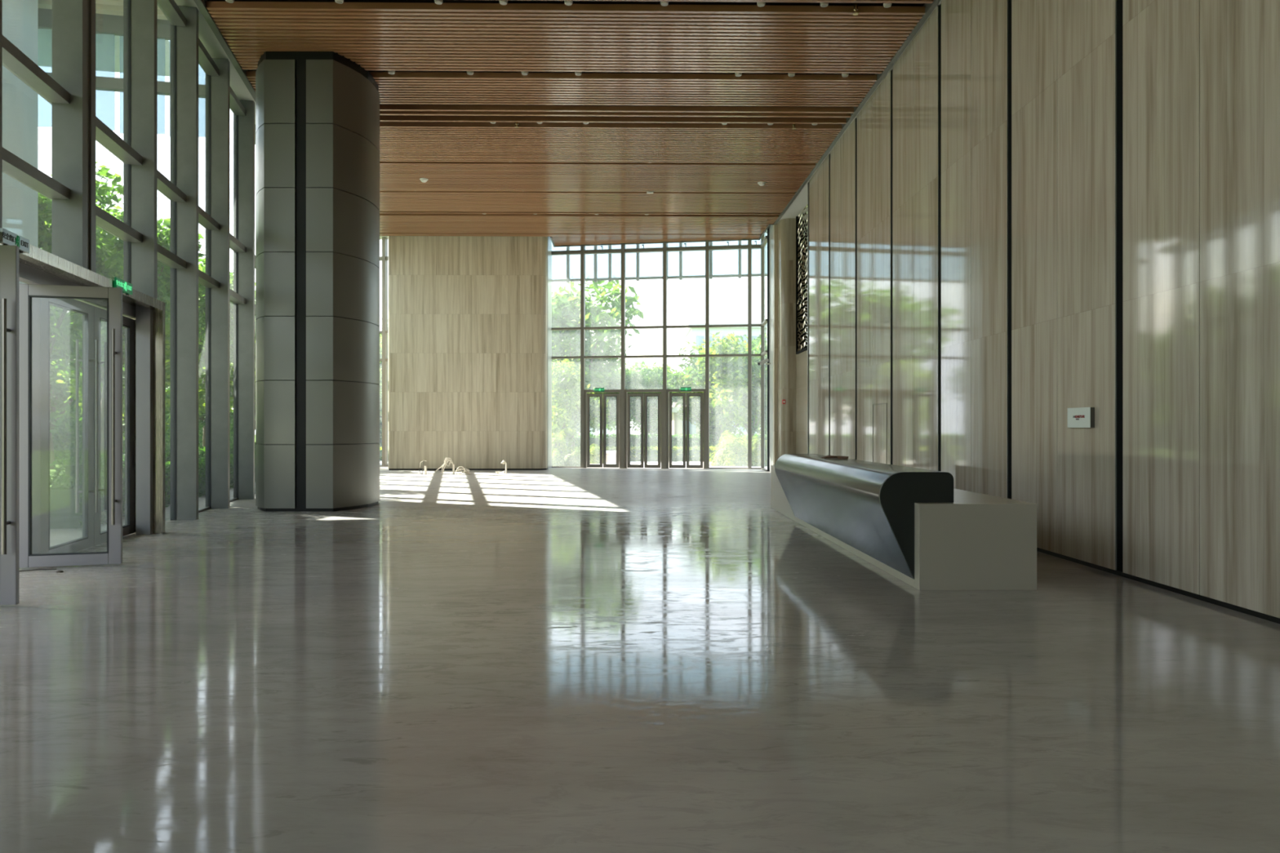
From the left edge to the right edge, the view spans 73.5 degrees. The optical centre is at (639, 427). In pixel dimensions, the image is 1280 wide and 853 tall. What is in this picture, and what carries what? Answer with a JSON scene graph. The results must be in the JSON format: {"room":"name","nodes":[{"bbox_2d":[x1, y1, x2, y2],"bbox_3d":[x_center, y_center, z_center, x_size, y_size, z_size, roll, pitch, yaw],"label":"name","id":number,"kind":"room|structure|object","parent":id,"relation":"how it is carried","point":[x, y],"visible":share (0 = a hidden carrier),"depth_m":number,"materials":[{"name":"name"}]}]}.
{"room":"lobby","nodes":[
{"label":"lobby","id":0,"kind":"room"},
{"bbox_2d":[0,0,255,520],"bbox_3d":[-6.712,-2.500,11.987,0.370,7.800,36.432,0,0,-12],"label":"window","id":1,"kind":"structure","parent":0,"point":[70,90],"depth_m":12.96,"materials":[{"name":"clear glass"}]},
{"bbox_2d":[0,242,164,554],"bbox_3d":[-5.722,-0.135,7.587,0.430,3.070,7.799,0,0,-12],"label":"door frame","id":2,"kind":"structure","parent":1,"relation":"attached to","point":[38,266],"depth_m":11.19,"materials":[{"name":"silver metal"}]},
{"bbox_2d":[0,244,18,605],"bbox_3d":[-5.341,-0.021,6.607,0.928,2.818,0.142,0,0,-11],"label":"door","id":3,"kind":"structure","parent":2,"relation":"attached to","point":[9,255],"depth_m":6.71,"materials":[{"name":"grey metal"}]},
{"bbox_2d":[0,227,29,253],"bbox_3d":[-5.478,-1.625,7.486,0.074,0.140,0.482,0,0,-12],"label":"exit sign","id":4,"kind":"object","parent":2,"relation":"attached to","point":[7,237],"visible":0.99,"depth_m":7.46,"materials":[{"name":"grey plastic"}]},
{"bbox_2d":[18,283,122,568],"bbox_3d":[-5.734,-0.021,8.595,0.931,2.818,0.142,0,0,-14],"label":"door","id":5,"kind":"structure","parent":2,"relation":"attached to","point":[113,295],"depth_m":8.63,"materials":[{"name":"grey metal"}]},
{"bbox_2d":[43,297,97,553],"bbox_3d":[-6.246,-0.021,9.405,0.231,2.818,1.309,0,0,-17],"label":"door","id":6,"kind":"structure","parent":2,"relation":"attached to","point":[86,310],"depth_m":9.86,"materials":[{"name":"grey metal"}]},
{"bbox_2d":[93,306,133,546],"bbox_3d":[-6.604,-0.021,10.667,0.231,2.818,1.299,0,0,-17],"label":"door","id":7,"kind":"structure","parent":2,"relation":"attached to","point":[100,313],"depth_m":11.13,"materials":[{"name":"grey metal"}]},
{"bbox_2d":[114,276,132,295],"bbox_3d":[-6.016,-1.637,9.954,0.074,0.145,0.511,0,0,-12],"label":"exit sign","id":8,"kind":"object","parent":2,"relation":"attached to","point":[126,287],"visible":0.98,"depth_m":9.95,"materials":[{"name":"green plastic"}]},
{"bbox_2d":[174,0,255,124],"bbox_3d":[-6.829,-6.450,12.565,0.548,0.100,38.196,0,0,-12],"label":"soffit","id":9,"kind":"structure","parent":0,"point":[206,36],"depth_m":14.49,"materials":[{"name":"grey paint"}]},
{"bbox_2d":[387,235,547,468],"bbox_3d":[-5.728,-2.775,29.068,5.246,8.250,1.500,0,0,-1],"label":"wall","id":10,"kind":"structure","parent":0,"point":[468,315],"depth_m":28.32,"materials":[{"name":"wood"}]},
{"bbox_2d":[388,468,546,470],"bbox_3d":[-5.730,1.375,29.088,5.210,0.050,1.500,0,0,-1],"label":"baseboard","id":11,"kind":"structure","parent":10,"relation":"attached to","point":[388,468],"depth_m":28.34,"materials":[{"name":"black"}]},
{"bbox_2d":[379,233,764,469],"bbox_3d":[-3.198,-2.750,30.137,14.999,8.300,0.280,0,0,9],"label":"window","id":12,"kind":"structure","parent":10,"relation":"in","point":[623,392],"depth_m":29.64,"materials":[{"name":"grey metal"}]},
{"bbox_2d":[586,393,602,467],"bbox_3d":[-1.582,0.094,29.898,0.562,2.588,0.113,0,0,11],"label":"door","id":13,"kind":"structure","parent":12,"relation":"attached to","point":[588,395],"depth_m":29.92,"materials":[{"name":"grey metal"}]},
{"bbox_2d":[593,387,604,392],"bbox_3d":[-1.425,-1.315,29.776,0.395,0.150,0.075,0,0,9],"label":"exit sign","id":14,"kind":"object","parent":12,"relation":"attached to","point":[597,389],"visible":1,"depth_m":29.75,"materials":[{"name":"green plastic"}]},
{"bbox_2d":[603,393,619,467],"bbox_3d":[-1.006,0.094,29.809,0.562,2.588,0.113,0,0,7],"label":"door","id":15,"kind":"structure","parent":12,"relation":"attached to","point":[605,395],"depth_m":29.80,"materials":[{"name":"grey metal"}]},
{"bbox_2d":[626,393,644,467],"bbox_3d":[-0.160,0.094,29.680,0.576,2.588,0.113,0,0,11],"label":"door","id":16,"kind":"structure","parent":12,"relation":"attached to","point":[628,395],"depth_m":29.68,"materials":[{"name":"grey metal"}]},
{"bbox_2d":[644,393,661,467],"bbox_3d":[0.430,0.094,29.589,0.576,2.588,0.113,0,0,7],"label":"door","id":17,"kind":"structure","parent":12,"relation":"attached to","point":[646,395],"depth_m":29.58,"materials":[{"name":"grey metal"}]},
{"bbox_2d":[669,392,685,468],"bbox_3d":[1.284,0.094,29.458,0.578,2.588,0.113,0,0,11],"label":"door","id":18,"kind":"structure","parent":12,"relation":"attached to","point":[671,466],"depth_m":29.45,"materials":[{"name":"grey metal"}]},
{"bbox_2d":[679,386,691,391],"bbox_3d":[1.550,-1.315,29.319,0.407,0.150,0.075,0,0,9],"label":"exit sign","id":19,"kind":"object","parent":12,"relation":"attached to","point":[682,388],"visible":1,"depth_m":29.29,"materials":[{"name":"green plastic"}]},
{"bbox_2d":[686,392,702,468],"bbox_3d":[1.876,0.094,29.367,0.578,2.588,0.113,0,0,7],"label":"door","id":20,"kind":"structure","parent":12,"relation":"attached to","point":[688,394],"depth_m":29.34,"materials":[{"name":"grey metal"}]},
{"bbox_2d":[205,0,933,245],"bbox_3d":[-2.639,-6.400,11.832,13.968,0.200,35.740,0,0,-1],"label":"ceiling","id":21,"kind":"structure","parent":0,"point":[657,85],"depth_m":16.35,"materials":[{"name":"brown wood"}]},
{"bbox_2d":[225,0,234,3],"bbox_3d":[-6.089,-6.388,12.711,0.124,0.123,0.122,0,0,-1],"label":"recessed light","id":22,"kind":"object","parent":21,"relation":"in","point":[227,1],"visible":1,"depth_m":12.70,"materials":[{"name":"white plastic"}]},
{"bbox_2d":[334,0,343,4],"bbox_3d":[-4.472,-6.388,12.735,0.124,0.123,0.122,0,0,-1],"label":"recessed light","id":23,"kind":"object","parent":21,"relation":"in","point":[340,2],"visible":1,"depth_m":12.73,"materials":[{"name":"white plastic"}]},
{"bbox_2d":[387,70,395,74],"bbox_3d":[-4.438,-6.388,15.296,0.124,0.123,0.122,0,0,-1],"label":"recessed light","id":24,"kind":"object","parent":21,"relation":"in","point":[390,72],"visible":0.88,"depth_m":15.27,"materials":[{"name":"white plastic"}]},
{"bbox_2d":[419,177,427,182],"bbox_3d":[-5.473,-6.264,21.697,0.210,0.079,0.210,0,0,-1],"label":"smoke detector","id":25,"kind":"object","parent":21,"relation":"attached to","point":[423,180],"visible":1,"depth_m":21.64,"materials":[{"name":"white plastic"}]},
{"bbox_2d":[434,0,443,4],"bbox_3d":[-2.999,-6.388,12.757,0.124,0.123,0.122,0,0,-1],"label":"recessed light","id":26,"kind":"object","parent":21,"relation":"in","point":[437,2],"visible":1,"depth_m":12.73,"materials":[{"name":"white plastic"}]},
{"bbox_2d":[466,71,473,75],"bbox_3d":[-3.036,-6.388,15.317,0.124,0.123,0.122,0,0,-1],"label":"recessed light","id":27,"kind":"object","parent":21,"relation":"in","point":[469,73],"visible":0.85,"depth_m":15.28,"materials":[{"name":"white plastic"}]},
{"bbox_2d":[499,0,507,4],"bbox_3d":[-2.036,-6.388,12.771,0.124,0.123,0.122,0,0,-1],"label":"recessed light","id":28,"kind":"object","parent":21,"relation":"in","point":[501,2],"visible":1,"depth_m":12.75,"materials":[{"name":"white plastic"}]},
{"bbox_2d":[521,71,528,75],"bbox_3d":[-2.062,-6.388,15.331,0.124,0.123,0.122,0,0,-1],"label":"recessed light","id":29,"kind":"object","parent":21,"relation":"in","point":[523,73],"visible":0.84,"depth_m":15.29,"materials":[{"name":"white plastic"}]},
{"bbox_2d":[564,0,572,5],"bbox_3d":[-1.068,-6.388,12.786,0.124,0.123,0.122,0,0,-1],"label":"recessed light","id":30,"kind":"object","parent":21,"relation":"in","point":[566,2],"visible":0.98,"depth_m":12.76,"materials":[{"name":"white plastic"}]},
{"bbox_2d":[574,71,582,75],"bbox_3d":[-1.106,-6.388,15.345,0.124,0.123,0.122,0,0,-1],"label":"recessed light","id":31,"kind":"object","parent":21,"relation":"in","point":[578,73],"visible":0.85,"depth_m":15.31,"materials":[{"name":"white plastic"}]},
{"bbox_2d":[660,1,668,6],"bbox_3d":[0.367,-6.388,12.807,0.124,0.123,0.122,0,0,-1],"label":"recessed light","id":32,"kind":"object","parent":21,"relation":"in","point":[663,3],"visible":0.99,"depth_m":12.78,"materials":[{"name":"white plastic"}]},
{"bbox_2d":[734,72,742,76],"bbox_3d":[1.769,-6.388,15.388,0.124,0.123,0.122,0,0,-1],"label":"recessed light","id":33,"kind":"object","parent":21,"relation":"in","point":[737,74],"visible":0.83,"depth_m":15.35,"materials":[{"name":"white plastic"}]},
{"bbox_2d":[756,2,764,6],"bbox_3d":[1.814,-6.388,12.828,0.124,0.123,0.122,0,0,-1],"label":"recessed light","id":34,"kind":"object","parent":21,"relation":"in","point":[759,4],"visible":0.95,"depth_m":12.80,"materials":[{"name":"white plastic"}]},
{"bbox_2d":[757,181,765,186],"bbox_3d":[3.126,-6.264,22.002,0.210,0.079,0.210,0,0,-1],"label":"smoke detector","id":35,"kind":"object","parent":21,"relation":"attached to","point":[761,183],"visible":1,"depth_m":21.95,"materials":[{"name":"white plastic"}]},
{"bbox_2d":[787,72,795,76],"bbox_3d":[2.725,-6.388,15.402,0.124,0.123,0.122,0,0,-1],"label":"recessed light","id":36,"kind":"object","parent":21,"relation":"in","point":[790,74],"visible":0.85,"depth_m":15.37,"materials":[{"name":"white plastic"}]},
{"bbox_2d":[820,2,828,7],"bbox_3d":[2.763,-6.388,12.842,0.124,0.123,0.122,0,0,-1],"label":"recessed light","id":37,"kind":"object","parent":21,"relation":"in","point":[822,4],"visible":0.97,"depth_m":12.82,"materials":[{"name":"white plastic"}]},
{"bbox_2d":[841,73,848,77],"bbox_3d":[3.693,-6.388,15.416,0.124,0.123,0.122,0,0,-1],"label":"recessed light","id":38,"kind":"object","parent":21,"relation":"in","point":[844,75],"visible":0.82,"depth_m":15.39,"materials":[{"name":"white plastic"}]},
{"bbox_2d":[853,2,858,15],"bbox_3d":[3.247,-6.343,12.889,0.090,0.235,0.088,0,0,-1],"label":"sprinkler","id":39,"kind":"object","parent":21,"relation":"attached to","point":[855,4],"visible":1,"depth_m":12.87,"materials":[{"name":"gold metal"}]},
{"bbox_2d":[883,3,891,7],"bbox_3d":[3.714,-6.388,12.856,0.124,0.123,0.122,0,0,-1],"label":"recessed light","id":40,"kind":"object","parent":21,"relation":"in","point":[885,5],"visible":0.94,"depth_m":12.83,"materials":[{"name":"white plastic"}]},
{"bbox_2d":[0,466,1279,852],"bbox_3d":[-2.985,1.550,12.838,15.988,0.300,37.762,0,0,-1],"label":"floor","id":41,"kind":"structure","parent":0,"point":[553,660],"depth_m":4.59,"materials":[{"name":"stone"}]},
{"bbox_2d":[18,568,56,571],"bbox_3d":[-5.980,1.392,8.358,0.490,0.012,0.057,0,0,-25],"label":"wire","id":42,"kind":"object","parent":41,"relation":"on","point":[34,569],"visible":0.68,"depth_m":8.40,"materials":[{"name":"grey"}]},
{"bbox_2d":[255,51,379,511],"bbox_3d":[-5.798,-2.460,15.585,2.043,7.720,2.589,0,0,-1],"label":"column","id":43,"kind":"structure","parent":41,"relation":"on","point":[317,113],"depth_m":14.34,"materials":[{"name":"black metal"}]},
{"bbox_2d":[418,460,426,474],"bbox_3d":[-6.517,1.187,25.706,0.235,0.428,0.069,0,0,-1],"label":"stub","id":44,"kind":"object","parent":41,"relation":"on","point":[425,467],"visible":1,"depth_m":25.70,"materials":[{"name":"beige"}]},
{"bbox_2d":[435,457,454,474],"bbox_3d":[-5.865,1.144,25.721,0.596,0.511,0.113,0,0,6],"label":"wire bundle","id":45,"kind":"object","parent":41,"relation":"on","point":[445,463],"visible":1,"depth_m":25.70,"materials":[{"name":"beige"}]},
{"bbox_2d":[455,466,471,475],"bbox_3d":[-5.290,1.281,25.644,0.481,0.269,0.251,0,0,-1],"label":"cable coil","id":46,"kind":"object","parent":41,"relation":"on","point":[464,469],"visible":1,"depth_m":25.59,"materials":[{"name":"beige"}]},
{"bbox_2d":[500,460,506,474],"bbox_3d":[-4.095,1.186,25.742,0.180,0.428,0.060,0,0,-1],"label":"conduit pipe","id":47,"kind":"object","parent":41,"relation":"on","point":[503,460],"visible":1,"depth_m":25.73,"materials":[{"name":"beige"}]},
{"bbox_2d":[546,236,551,469],"bbox_3d":[-3.116,-2.750,29.442,0.040,8.300,1.530,0,0,-1],"label":"panel","id":48,"kind":"object","parent":41,"relation":"on","point":[549,242],"visible":0.64,"depth_m":29.39,"materials":[{"name":"grey"}]},
{"bbox_2d":[770,453,1036,590],"bbox_3d":[2.704,0.894,11.176,1.322,1.012,7.610,0,0,-1],"label":"reception desk","id":49,"kind":"object","parent":41,"relation":"on","point":[912,524],"visible":1,"depth_m":7.49,"materials":[{"name":"beige"}]},
{"bbox_2d":[821,455,848,458],"bbox_3d":[2.531,0.368,10.809,0.330,0.037,0.418,0,0,-29],"label":"paper scrap","id":50,"kind":"object","parent":49,"relation":"on","point":[826,456],"visible":1,"depth_m":10.84,"materials":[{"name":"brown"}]},
{"bbox_2d":[760,227,768,471],"bbox_3d":[4.134,-2.750,28.326,0.130,8.300,1.520,0,0,1],"label":"window","id":51,"kind":"structure","parent":0,"point":[766,240],"depth_m":27.57,"materials":[{"name":"grey metal"}]},
{"bbox_2d":[773,204,807,465],"bbox_3d":[4.560,-2.600,24.330,0.760,8.000,4.720,0,0,-1],"label":"wall","id":52,"kind":"structure","parent":0,"point":[789,368],"depth_m":25.81,"materials":[{"name":"stone"}]},
{"bbox_2d":[768,225,773,471],"bbox_3d":[4.245,-2.600,27.106,0.209,8.000,0.840,0,0,-1],"label":"panel","id":53,"kind":"object","parent":52,"relation":"attached to","point":[771,227],"visible":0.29,"depth_m":27.13,"materials":[{"name":"grey"}]},
{"bbox_2d":[757,358,770,365],"bbox_3d":[3.933,-2.090,27.176,0.484,0.242,0.126,0,0,-32],"label":"security camera","id":54,"kind":"object","parent":53,"relation":"attached to","point":[766,360],"visible":1,"depth_m":27.13,"materials":[{"name":"white plastic"}]},
{"bbox_2d":[795,205,807,354],"bbox_3d":[4.703,-4.250,23.822,0.050,4.100,3.500,0,0,-1],"label":"screen","id":55,"kind":"object","parent":52,"relation":"attached to","point":[802,220],"visible":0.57,"depth_m":24.79,"materials":[{"name":"black metal"}]},
{"bbox_2d":[777,0,942,223],"bbox_3d":[4.798,-6.355,10.297,0.700,0.090,32.450,0,0,-1],"label":"soffit","id":56,"kind":"structure","parent":0,"point":[799,203],"depth_m":23.68,"materials":[{"name":"grey paint"}]},
{"bbox_2d":[807,0,1279,617],"bbox_3d":[4.566,-2.460,8.043,0.110,7.720,27.950,0,0,-1],"label":"wall","id":57,"kind":"structure","parent":0,"point":[1041,210],"depth_m":8.84,"materials":[{"name":"wood"}]},
{"bbox_2d":[194,0,940,247],"bbox_3d":[-2.650,-6.440,11.862,14.148,0.320,35.800,0,0,-1],"label":"trim","id":58,"kind":"structure","parent":57,"relation":"attached to","point":[929,7],"depth_m":15.41,"materials":[{"name":"grey"}]},
{"bbox_2d":[1067,407,1094,427],"bbox_3d":[4.486,-0.104,8.722,0.052,0.204,0.436,0,0,-1],"label":"wall box","id":59,"kind":"object","parent":57,"relation":"attached to","point":[1077,417],"visible":1,"depth_m":8.67,"materials":[{"name":"grey plastic"}]},
{"bbox_2d":[1036,547,1279,623],"bbox_3d":[4.559,1.377,8.043,0.045,0.045,27.950,0,0,-1],"label":"baseboard","id":60,"kind":"structure","parent":57,"relation":"attached to","point":[1259,615],"depth_m":7.32,"materials":[{"name":"black"}]},
{"bbox_3d":[-2.126,-7.060,12.616,17.877,0.280,38.330,0,0,-1],"label":"ceiling slab","id":61,"kind":"structure","parent":0,"visible":0},
{"bbox_2d":[38,0,205,97],"bbox_3d":[-10.380,-6.670,3.861,9.999,2.460,28.297,0,0,-12],"label":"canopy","id":62,"kind":"object","parent":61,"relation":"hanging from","point":[108,13],"visible":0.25,"depth_m":15.81,"materials":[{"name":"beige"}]},
{"bbox_2d":[551,230,767,283],"bbox_3d":[0.849,-6.660,30.400,10.200,2.680,1.090,0,0,9],"label":"glass screen","id":63,"kind":"object","parent":61,"relation":"hanging from","point":[739,275],"visible":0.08,"depth_m":30.95,"materials":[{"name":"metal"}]},
{"label":"outside","id":64,"kind":"structure","parent":0,"visible":0},
{"bbox_2d":[49,434,639,486],"bbox_3d":[-1.184,1.810,79.991,320.000,0.180,280.000,0,0,-1],"label":"lawn","id":65,"kind":"structure","parent":64,"point":[51,471],"depth_m":35.14,"materials":[{"name":"green plant"}]},
{"bbox_2d":[2,0,38,284],"bbox_3d":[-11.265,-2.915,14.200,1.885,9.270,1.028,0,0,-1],"label":"building","id":66,"kind":"structure","parent":65,"relation":"on","point":[20,17],"depth_m":14.29,"materials":[{"name":"white"}]},
{"bbox_2d":[49,344,82,469],"bbox_3d":[-25.063,-2.074,35.950,6.934,8.253,6.374,0,0,14],"label":"tree","id":67,"kind":"object","parent":65,"relation":"on","point":[60,406],"visible":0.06,"depth_m":35.51,"materials":[{"name":"green plant"}]},
{"bbox_2d":[38,193,123,391],"bbox_3d":[-12.579,-1.694,17.142,4.575,7.529,4.482,0,0,-1],"label":"tree","id":68,"kind":"object","parent":65,"relation":"on","point":[104,267],"visible":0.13,"depth_m":16.98,"materials":[{"name":"green plant"}]},
{"bbox_2d":[38,161,205,454],"bbox_3d":[-14.286,-2.206,21.733,5.261,8.658,5.154,0,0,-43],"label":"tree","id":69,"kind":"object","parent":65,"relation":"on","point":[102,190],"visible":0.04,"depth_m":21.22,"materials":[{"name":"green plant"}]},
{"bbox_2d":[51,269,205,425],"bbox_3d":[-15.648,-1.959,26.004,6.017,8.198,5.275,0,0,18],"label":"tree","id":70,"kind":"object","parent":65,"relation":"on","point":[167,328],"visible":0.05,"depth_m":25.25,"materials":[{"name":"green plant"}]},
{"bbox_2d":[51,397,233,459],"bbox_3d":[-30.867,0.015,39.673,21.532,3.771,99.536,0,0,-1],"label":"hedge","id":71,"kind":"object","parent":65,"relation":"on","point":[64,442],"visible":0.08,"depth_m":48.80,"materials":[{"name":"green plant"}]},
{"bbox_2d":[122,383,170,439],"bbox_3d":[-26.590,-2.131,44.501,5.750,8.402,7.097,0,0,-32],"label":"tree","id":72,"kind":"object","parent":65,"relation":"on","point":[168,406],"visible":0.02,"depth_m":43.99,"materials":[{"name":"green plant"}]},
{"bbox_2d":[49,450,255,528],"bbox_3d":[-10.132,1.205,20.954,1.124,1.151,18.526,0,0,-12],"label":"hedge","id":73,"kind":"object","parent":65,"relation":"on","point":[63,514],"visible":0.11,"depth_m":12.10,"materials":[{"name":"green plant"}]},
{"bbox_2d":[49,442,255,478],"bbox_3d":[-11.683,1.111,22.557,0.955,1.346,14.762,0,0,-12],"label":"hedge","id":74,"kind":"object","parent":65,"relation":"on","point":[70,467],"visible":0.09,"depth_m":15.68,"materials":[{"name":"green plant"}]},
{"bbox_2d":[164,321,233,447],"bbox_3d":[-19.272,-2.701,38.760,6.621,9.611,5.199,0,0,44],"label":"tree","id":75,"kind":"object","parent":65,"relation":"on","point":[202,418],"visible":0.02,"depth_m":38.23,"materials":[{"name":"green plant"}]},
{"bbox_2d":[161,232,255,407],"bbox_3d":[-16.810,-2.377,31.255,5.490,9.034,5.379,0,0,-17],"label":"tree","id":76,"kind":"object","parent":65,"relation":"on","point":[202,290],"visible":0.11,"depth_m":30.34,"materials":[{"name":"green plant"}]},
{"bbox_2d":[198,282,255,430],"bbox_3d":[-15.104,-1.959,34.384,5.370,8.198,6.188,0,0,-37],"label":"tree","id":77,"kind":"object","parent":65,"relation":"on","point":[231,346],"visible":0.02,"depth_m":33.43,"materials":[{"name":"green plant"}]},
{"bbox_2d":[378,333,382,446],"bbox_3d":[-12.315,-1.361,40.867,5.678,6.722,4.600,0,0,26],"label":"tree","id":78,"kind":"object","parent":65,"relation":"on","point":[380,334],"visible":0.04,"depth_m":39.99,"materials":[{"name":"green plant"}]},
{"bbox_2d":[551,448,565,466],"bbox_3d":[-3.126,1.246,31.567,0.886,0.962,0.715,0,0,-1],"label":"bush","id":79,"kind":"object","parent":65,"relation":"on","point":[557,460],"visible":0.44,"depth_m":31.37,"materials":[{"name":"green plant"}]},
{"bbox_2d":[551,430,567,458],"bbox_3d":[-3.053,0.897,32.273,0.846,1.654,0.777,0,0,-1],"label":"bush","id":80,"kind":"object","parent":65,"relation":"on","point":[558,443],"visible":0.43,"depth_m":32.07,"materials":[{"name":"green plant"}]},
{"bbox_2d":[564,447,580,466],"bbox_3d":[-2.413,1.230,31.889,0.950,1.001,0.796,0,0,-1],"label":"bush","id":81,"kind":"object","parent":65,"relation":"on","point":[573,459],"visible":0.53,"depth_m":31.64,"materials":[{"name":"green plant"}]},
{"bbox_2d":[379,444,767,462],"bbox_3d":[-0.560,1.267,37.698,24.190,1.105,1.402,0,0,-1],"label":"hedge","id":82,"kind":"object","parent":65,"relation":"on","point":[694,451],"visible":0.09,"depth_m":37.30,"materials":[{"name":"green plant"}]},
{"bbox_2d":[379,433,767,449],"bbox_3d":[-0.697,1.008,46.579,28.269,1.634,1.709,0,0,-1],"label":"hedge","id":83,"kind":"object","parent":65,"relation":"on","point":[635,440],"visible":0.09,"depth_m":46.10,"materials":[{"name":"green plant"}]},
{"bbox_2d":[551,358,611,448],"bbox_3d":[-3.455,-0.591,38.024,3.450,5.041,4.258,0,0,28],"label":"tree","id":84,"kind":"object","parent":65,"relation":"on","point":[566,397],"visible":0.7,"depth_m":37.43,"materials":[{"name":"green plant"}]},
{"bbox_2d":[573,404,607,432],"bbox_3d":[-4.052,-2.299,66.219,6.019,8.738,4.726,0,0,-26],"label":"tree","id":85,"kind":"object","parent":65,"relation":"on","point":[594,425],"visible":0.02,"depth_m":66.03,"materials":[{"name":"green plant"}]},
{"bbox_2d":[576,425,616,435],"bbox_3d":[-5.585,-1.850,101.729,6.025,7.100,8.400,0,0,-1],"label":"building","id":86,"kind":"structure","parent":65,"relation":"on","point":[597,433],"depth_m":97.95,"materials":[{"name":"grey"}]},
{"bbox_2d":[590,443,603,463],"bbox_3d":[-1.827,1.189,34.199,1.316,1.083,1.079,0,0,-1],"label":"bush","id":87,"kind":"object","parent":65,"relation":"on","point":[594,451],"visible":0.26,"depth_m":33.88,"materials":[{"name":"green plant"}]},
{"bbox_2d":[551,275,644,449],"bbox_3d":[-4.168,-2.873,43.637,8.394,9.991,7.716,0,0,-41],"label":"tree","id":88,"kind":"object","parent":65,"relation":"on","point":[566,308],"visible":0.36,"depth_m":42.57,"materials":[{"name":"green plant"}]},
{"bbox_2d":[591,364,635,446],"bbox_3d":[-1.818,-0.738,45.677,3.227,5.421,3.294,0,0,-40],"label":"tree","id":89,"kind":"object","parent":65,"relation":"on","point":[612,410],"visible":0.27,"depth_m":45.41,"materials":[{"name":"green plant"}]},
{"bbox_2d":[595,360,658,432],"bbox_3d":[-1.531,-1.395,59.638,5.234,6.776,5.693,0,0,30],"label":"tree","id":90,"kind":"object","parent":65,"relation":"on","point":[646,371],"visible":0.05,"depth_m":59.84,"materials":[{"name":"green plant"}]},
{"bbox_2d":[615,368,675,438],"bbox_3d":[0.066,-0.533,43.784,2.958,4.969,3.019,0,0,29],"label":"tree","id":91,"kind":"object","parent":65,"relation":"on","point":[635,402],"visible":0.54,"depth_m":43.47,"materials":[{"name":"green plant"}]},
{"bbox_2d":[631,361,674,435],"bbox_3d":[1.129,-1.477,64.284,4.520,6.968,5.836,0,0,18],"label":"tree","id":92,"kind":"object","parent":65,"relation":"on","point":[655,430],"visible":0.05,"depth_m":63.63,"materials":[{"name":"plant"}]},
{"bbox_2d":[655,365,702,423],"bbox_3d":[3.202,-1.236,59.574,4.965,6.429,5.401,0,0,-19],"label":"tree","id":93,"kind":"object","parent":65,"relation":"on","point":[670,375],"visible":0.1,"depth_m":58.89,"materials":[{"name":"green plant"}]},
{"bbox_2d":[671,352,698,383],"bbox_3d":[5.251,-2.098,70.193,5.718,8.301,4.490,0,0,27],"label":"tree","id":94,"kind":"object","parent":65,"relation":"on","point":[685,362],"visible":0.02,"depth_m":69.81,"materials":[{"name":"green plant"}]},
{"bbox_2d":[668,402,703,437],"bbox_3d":[2.861,0.110,51.298,2.779,3.220,3.300,0,0,-1],"label":"kiosk","id":95,"kind":"object","parent":65,"relation":"on","point":[677,424],"visible":0.21,"depth_m":50.04,"materials":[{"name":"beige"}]},
{"bbox_2d":[674,331,767,446],"bbox_3d":[3.928,-1.284,41.159,4.485,6.554,5.536,0,0,22],"label":"tree","id":96,"kind":"object","parent":65,"relation":"on","point":[723,390],"visible":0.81,"depth_m":40.40,"materials":[{"name":"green plant"}]},
{"bbox_2d":[680,323,767,437],"bbox_3d":[12.368,-4.750,98.144,14.546,12.900,12.100,0,0,-1],"label":"office building","id":97,"kind":"structure","parent":65,"relation":"on","point":[695,335],"depth_m":92.42,"materials":[{"name":"grey"}]},
{"bbox_2d":[689,333,767,444],"bbox_3d":[5.227,-1.395,43.405,5.693,6.776,5.234,0,0,23],"label":"tree","id":98,"kind":"object","parent":65,"relation":"on","point":[757,421],"visible":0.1,"depth_m":42.06,"materials":[{"name":"green plant"}]},
{"bbox_2d":[709,430,758,466],"bbox_3d":[3.452,0.914,32.300,1.962,1.633,1.737,0,0,-1],"label":"bush","id":99,"kind":"object","parent":65,"relation":"on","point":[731,452],"visible":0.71,"depth_m":31.78,"materials":[{"name":"green plant"}]},
{"bbox_2d":[751,435,767,466],"bbox_3d":[4.447,1.012,32.077,0.864,1.433,0.798,0,0,2],"label":"bush","id":100,"kind":"object","parent":65,"relation":"on","point":[757,447],"visible":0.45,"depth_m":31.83,"materials":[{"name":"green plant"}]},
{"bbox_2d":[755,343,767,435],"bbox_3d":[8.267,-1.553,52.020,4.887,7.142,6.033,0,0,16],"label":"tree","id":101,"kind":"object","parent":65,"relation":"on","point":[766,344],"visible":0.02,"depth_m":51.80,"materials":[{"name":"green plant"}]},
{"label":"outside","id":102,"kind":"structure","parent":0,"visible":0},
{"bbox_2d":[49,482,255,546],"bbox_3d":[-12.296,1.570,11.476,10.499,0.300,41.996,0,0,-12],"label":"path","id":103,"kind":"structure","parent":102,"point":[57,536],"depth_m":11.70,"materials":[{"name":"grey concrete"}]},
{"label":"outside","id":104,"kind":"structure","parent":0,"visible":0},
{"bbox_2d":[379,460,767,469],"bbox_3d":[0.846,1.570,33.011,24.999,0.300,6.250,0,0,9],"label":"terrace","id":105,"kind":"object","parent":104,"point":[676,463],"depth_m":33.59,"materials":[{"name":"white concrete"}]},
{"bbox_2d":[606,450,616,464],"bbox_3d":[-1.121,1.160,33.530,0.440,0.520,0.315,0,0,-1],"label":"planter box","id":106,"kind":"object","parent":105,"relation":"on","point":[611,455],"visible":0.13,"depth_m":33.37,"materials":[{"name":"white plastic"}]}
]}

